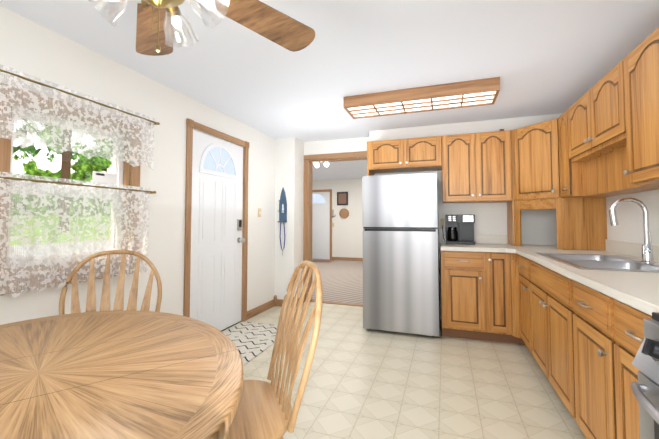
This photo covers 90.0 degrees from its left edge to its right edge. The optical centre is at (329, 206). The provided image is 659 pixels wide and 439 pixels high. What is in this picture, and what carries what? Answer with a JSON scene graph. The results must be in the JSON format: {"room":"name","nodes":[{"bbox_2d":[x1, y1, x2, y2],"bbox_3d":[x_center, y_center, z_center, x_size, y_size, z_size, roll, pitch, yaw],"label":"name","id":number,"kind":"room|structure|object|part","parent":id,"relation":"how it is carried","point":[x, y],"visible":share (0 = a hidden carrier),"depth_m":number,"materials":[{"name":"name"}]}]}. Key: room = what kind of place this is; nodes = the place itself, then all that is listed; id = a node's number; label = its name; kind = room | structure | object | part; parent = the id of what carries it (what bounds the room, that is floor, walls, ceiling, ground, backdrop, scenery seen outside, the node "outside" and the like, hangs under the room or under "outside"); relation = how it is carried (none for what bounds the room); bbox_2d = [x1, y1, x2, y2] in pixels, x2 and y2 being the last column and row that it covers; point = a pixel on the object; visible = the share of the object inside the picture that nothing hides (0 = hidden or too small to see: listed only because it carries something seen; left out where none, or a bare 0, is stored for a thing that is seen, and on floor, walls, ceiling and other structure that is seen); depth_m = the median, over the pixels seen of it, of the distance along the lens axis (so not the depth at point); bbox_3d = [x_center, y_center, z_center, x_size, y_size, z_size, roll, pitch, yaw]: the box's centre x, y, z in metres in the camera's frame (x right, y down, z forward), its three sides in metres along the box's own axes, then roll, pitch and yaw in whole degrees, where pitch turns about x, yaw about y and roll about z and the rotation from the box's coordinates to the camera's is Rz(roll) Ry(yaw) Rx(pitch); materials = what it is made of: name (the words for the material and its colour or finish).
{"room":"kitchen","nodes":[
{"label":"kitchen","id":0,"kind":"room"},
{"bbox_2d":[0,6,275,324],"bbox_3d":[-1.750,0.094,1.996,0.150,2.330,6.470,-1,-2,19],"label":"wall","id":1,"kind":"structure","parent":0,"point":[31,48],"depth_m":2.71,"materials":[{"name":"white paint"}]},
{"bbox_2d":[0,83,140,295],"bbox_3d":[-1.663,-0.081,2.147,0.180,1.133,0.920,-1,-2,19],"label":"window unit","id":2,"kind":"structure","parent":1,"relation":"in","point":[115,176],"depth_m":2.13,"materials":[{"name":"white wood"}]},
{"bbox_2d":[0,177,155,193],"bbox_3d":[-1.583,-0.136,2.124,0.085,0.023,1.067,-1,-2,19],"label":"curtain rod","id":3,"kind":"object","parent":1,"relation":"attached to","point":[43,181],"depth_m":2.01,"materials":[{"name":"gold metal"}]},
{"bbox_2d":[0,171,149,297],"bbox_3d":[-1.551,0.166,2.108,0.028,0.665,0.940,-1,-2,19],"label":"cafe curtain","id":4,"kind":"object","parent":3,"relation":"hanging from","point":[124,220],"visible":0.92,"depth_m":1.98,"materials":[{"name":"white fabric"}]},
{"bbox_2d":[0,69,159,124],"bbox_3d":[-1.707,-0.703,1.793,0.085,0.023,1.856,-1,-2,19],"label":"curtain rod","id":5,"kind":"object","parent":1,"relation":"attached to","point":[155,123],"depth_m":2.05,"materials":[{"name":"gold metal"}]},
{"bbox_2d":[0,64,154,169],"bbox_3d":[-1.668,-0.526,1.801,0.024,0.415,1.710,-1,-2,19],"label":"curtain valance","id":6,"kind":"object","parent":5,"relation":"hanging from","point":[134,139],"visible":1,"depth_m":2.03,"materials":[{"name":"white fabric"}]},
{"bbox_2d":[183,118,248,321],"bbox_3d":[-1.169,0.261,3.471,0.090,2.116,1.002,-1,-2,19],"label":"door frame","id":7,"kind":"structure","parent":1,"relation":"attached to","point":[191,124],"depth_m":3.08,"materials":[{"name":"brown wood"}]},
{"bbox_2d":[190,129,244,331],"bbox_3d":[-1.154,0.297,3.462,0.128,2.044,0.862,-1,-2,19],"label":"entry door","id":8,"kind":"structure","parent":1,"relation":"in","point":[217,240],"depth_m":3.43,"materials":[{"name":"white paint"}]},
{"bbox_2d":[247,295,303,319],"bbox_3d":[0.005,1.160,1.353,3.566,0.149,6.203,-1,-2,19],"label":"baseboard","id":9,"kind":"structure","parent":1,"relation":"attached to","point":[275,301],"depth_m":4.30,"materials":[{"name":"brown wood"}]},
{"bbox_2d":[274,137,303,299],"bbox_3d":[-0.567,0.204,4.705,0.295,2.330,0.330,-1,-2,19],"label":"wall","id":10,"kind":"structure","parent":0,"point":[290,181],"depth_m":4.57,"materials":[{"name":"white paint"}]},
{"bbox_2d":[278,188,286,255],"bbox_3d":[-0.645,0.197,4.542,0.120,0.950,0.071,-1,-2,19],"label":"decor","id":11,"kind":"object","parent":10,"relation":"attached to","point":[283,209],"visible":1,"depth_m":4.54,"materials":[{"name":"blue"}]},
{"bbox_2d":[289,156,293,167],"bbox_3d":[-0.525,-0.619,4.529,0.053,0.160,0.033,-1,-2,19],"label":"box","id":12,"kind":"object","parent":10,"relation":"attached to","point":[291,161],"visible":0.93,"depth_m":4.51,"materials":[{"name":"white paint"}]},
{"bbox_2d":[0,0,658,141],"bbox_3d":[0.001,-1.124,1.432,3.860,0.060,6.470,-1,-2,19],"label":"ceiling","id":13,"kind":"structure","parent":0,"point":[543,57],"depth_m":2.28,"materials":[{"name":"white paint"}]},
{"bbox_2d":[88,0,314,55],"bbox_3d":[-0.529,-0.794,1.039,1.263,0.629,1.280,-1,-2,19],"label":"ceiling fan","id":14,"kind":"object","parent":13,"relation":"hanging from","point":[158,22],"visible":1,"depth_m":1.33,"materials":[{"name":"brown wood"}]},
{"bbox_2d":[343,77,499,118],"bbox_3d":[0.808,-0.977,3.026,1.310,0.104,0.360,-1,-2,19],"label":"ceiling light fixture","id":15,"kind":"object","parent":13,"relation":"attached to","point":[473,93],"visible":1,"depth_m":2.93,"materials":[{"name":"brown wood"}]},
{"bbox_2d":[310,259,362,306],"bbox_3d":[-0.207,1.502,7.405,4.800,0.072,5.060,-1,-2,19],"label":"floor","id":16,"kind":"structure","parent":0,"point":[342,282],"depth_m":6.25,"materials":[{"name":"beige carpet"}]},
{"bbox_2d":[312,260,333,262],"bbox_3d":[-0.216,1.560,9.500,0.600,0.006,0.450,-1,-2,19],"label":"floor vent","id":17,"kind":"object","parent":16,"relation":"in","point":[327,261],"visible":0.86,"depth_m":9.38,"materials":[{"name":"brown"}]},
{"bbox_2d":[304,137,368,172],"bbox_3d":[1.048,0.191,4.379,3.860,2.330,0.120,-1,-2,19],"label":"wall","id":18,"kind":"structure","parent":0,"point":[337,146],"depth_m":4.69,"materials":[{"name":"white paint"}]},
{"bbox_2d":[303,151,366,301],"bbox_3d":[0.129,0.303,4.682,1.039,2.130,0.146,-1,-2,19],"label":"trim","id":19,"kind":"structure","parent":18,"relation":"attached to","point":[308,189],"depth_m":4.78,"materials":[{"name":"brown wood"}]},
{"bbox_2d":[313,178,362,257],"bbox_3d":[0.603,0.373,9.770,4.440,2.400,0.150,-1,-2,19],"label":"wall","id":20,"kind":"structure","parent":0,"point":[347,236],"depth_m":9.71,"materials":[{"name":"white paint"}]},
{"bbox_2d":[312,192,329,258],"bbox_3d":[-0.414,0.563,10.033,0.880,2.022,0.110,-1,-2,19],"label":"door","id":21,"kind":"structure","parent":20,"relation":"in","point":[320,225],"depth_m":9.99,"materials":[{"name":"white paint"}]},
{"bbox_2d":[312,189,362,260],"bbox_3d":[0.575,0.515,9.684,4.500,2.110,0.020,-1,-2,19],"label":"trim","id":22,"kind":"structure","parent":20,"relation":"attached to","point":[342,258],"depth_m":9.84,"materials":[{"name":"brown wood"}]},
{"bbox_2d":[332,208,348,226],"bbox_3d":[0.297,0.318,9.783,0.587,0.550,0.029,-1,-2,19],"label":"wall decorations","id":23,"kind":"object","parent":20,"relation":"attached to","point":[343,212],"visible":1,"depth_m":9.73,"materials":[{"name":"brown wood"}]},
{"bbox_2d":[337,192,347,204],"bbox_3d":[0.385,-0.247,9.776,0.340,0.400,0.026,-1,-2,19],"label":"picture frame","id":24,"kind":"object","parent":20,"relation":"attached to","point":[342,198],"visible":0.96,"depth_m":9.76,"materials":[{"name":"brown wood"}]},
{"bbox_2d":[313,160,366,179],"bbox_3d":[-0.190,-0.948,7.551,4.800,0.060,4.960,-1,-2,19],"label":"ceiling","id":25,"kind":"structure","parent":0,"point":[355,169],"depth_m":8.09,"materials":[{"name":"white paint"}]},
{"bbox_2d":[314,162,328,167],"bbox_3d":[-0.182,-0.876,6.465,0.315,0.169,0.306,-1,-2,19],"label":"ceiling light fixture","id":26,"kind":"object","parent":25,"relation":"attached to","point":[326,164],"visible":0.46,"depth_m":6.45,"materials":[{"name":"white glass"}]},
{"bbox_2d":[222,302,586,438],"bbox_3d":[-0.009,1.262,1.308,3.860,0.060,6.410,-1,-2,19],"label":"floor","id":27,"kind":"structure","parent":0,"point":[363,383],"depth_m":2.34,"materials":[{"name":"tile"}]},
{"bbox_2d":[59,250,161,314],"bbox_3d":[-1.164,0.748,1.702,0.500,1.006,0.520,1,-3,-23],"label":"chair","id":28,"kind":"object","parent":27,"relation":"on","point":[105,301],"visible":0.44,"depth_m":1.88,"materials":[{"name":"brown wood"}]},
{"bbox_2d":[0,310,243,438],"bbox_3d":[-0.820,0.841,0.914,1.070,0.750,1.400,2,-3,-36],"label":"dining table","id":29,"kind":"object","parent":27,"relation":"on","point":[126,374],"visible":1,"depth_m":0.90,"materials":[{"name":"brown wood"}]},
{"bbox_2d":[222,321,277,365],"bbox_3d":[-0.940,1.295,2.962,0.650,0.008,1.580,-1,-2,19],"label":"rug","id":30,"kind":"object","parent":27,"relation":"on","point":[250,340],"visible":0.29,"depth_m":3.29,"materials":[{"name":"beige fabric"}]},
{"bbox_2d":[227,260,322,438],"bbox_3d":[-0.316,0.732,1.306,0.520,1.006,0.500,1,-2,-21],"label":"chair","id":31,"kind":"object","parent":27,"relation":"on","point":[265,410],"visible":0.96,"depth_m":1.27,"materials":[{"name":"brown wood"}]},
{"bbox_2d":[362,173,439,336],"bbox_3d":[0.826,0.500,3.712,0.768,1.657,0.662,-1,-2,19],"label":"fridge","id":32,"kind":"object","parent":27,"relation":"on","point":[400,255],"visible":1,"depth_m":3.40,"materials":[{"name":"grey metal"}]},
{"bbox_2d":[367,27,658,438],"bbox_3d":[1.103,0.190,2.448,2.187,2.175,2.927,-1,-2,19],"label":"kitchen cabinets","id":33,"kind":"object","parent":27,"relation":"on","point":[575,306],"visible":0.98,"depth_m":2.46,"materials":[{"name":"brown wood"}]},
{"bbox_3d":[1.340,0.272,3.894,0.058,0.272,0.032,-1,-2,19],"label":"outlet plate cord","id":34,"kind":"part","parent":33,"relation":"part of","materials":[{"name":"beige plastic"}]},
{"bbox_2d":[445,215,474,244],"bbox_3d":[1.466,0.250,3.708,0.300,0.325,0.225,-1,-2,19],"label":"coffee maker","id":35,"kind":"object","parent":33,"relation":"on","point":[459,229],"visible":1,"depth_m":3.66,"materials":[{"name":"black plastic"}]},
{"bbox_2d":[440,234,658,315],"bbox_3d":[1.489,0.327,2.308,1.370,0.140,2.927,-1,-2,19],"label":"countertop","id":36,"kind":"structure","parent":33,"relation":"on","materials":[{"name":"white laminate"}]},
{"bbox_2d":[536,253,658,272],"bbox_3d":[1.738,0.440,2.097,0.524,0.196,0.894,-1,-2,19],"label":"sink","id":37,"kind":"object","parent":33,"relation":"in","point":[595,262],"depth_m":2.09,"materials":[{"name":"silver metal"}]},
{"bbox_2d":[609,198,658,265],"bbox_3d":[1.833,0.139,1.971,0.217,0.397,0.368,-1,-2,19],"label":"faucet","id":38,"kind":"object","parent":33,"relation":"on","point":[647,248],"depth_m":2.00,"materials":[{"name":"silver metal"}]},
{"bbox_2d":[630,312,658,438],"bbox_3d":[1.109,0.720,0.467,0.862,0.956,0.760,-1,-2,19],"label":"stove","id":39,"kind":"object","parent":27,"relation":"on","point":[645,388],"visible":1,"depth_m":0.89,"materials":[{"name":"silver metal"}]},
{"bbox_2d":[369,113,562,320],"bbox_3d":[1.610,0.174,3.971,2.230,2.330,0.280,-1,-2,19],"label":"wall","id":40,"kind":"structure","parent":0,"point":[538,226],"depth_m":3.77,"materials":[{"name":"white paint"}]},
{"bbox_2d":[606,189,658,244],"bbox_3d":[1.732,0.043,0.716,0.150,2.330,6.350,-1,-2,19],"label":"wall","id":41,"kind":"structure","parent":0,"point":[629,227],"depth_m":2.44,"materials":[{"name":"white paint"}]},
{"label":"outside","id":42,"kind":"structure","parent":0,"visible":0},
{"bbox_2d":[9,117,113,261],"bbox_3d":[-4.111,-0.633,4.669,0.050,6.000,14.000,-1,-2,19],"label":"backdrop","id":43,"kind":"structure","parent":42,"point":[49,153],"depth_m":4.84,"materials":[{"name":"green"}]}
]}

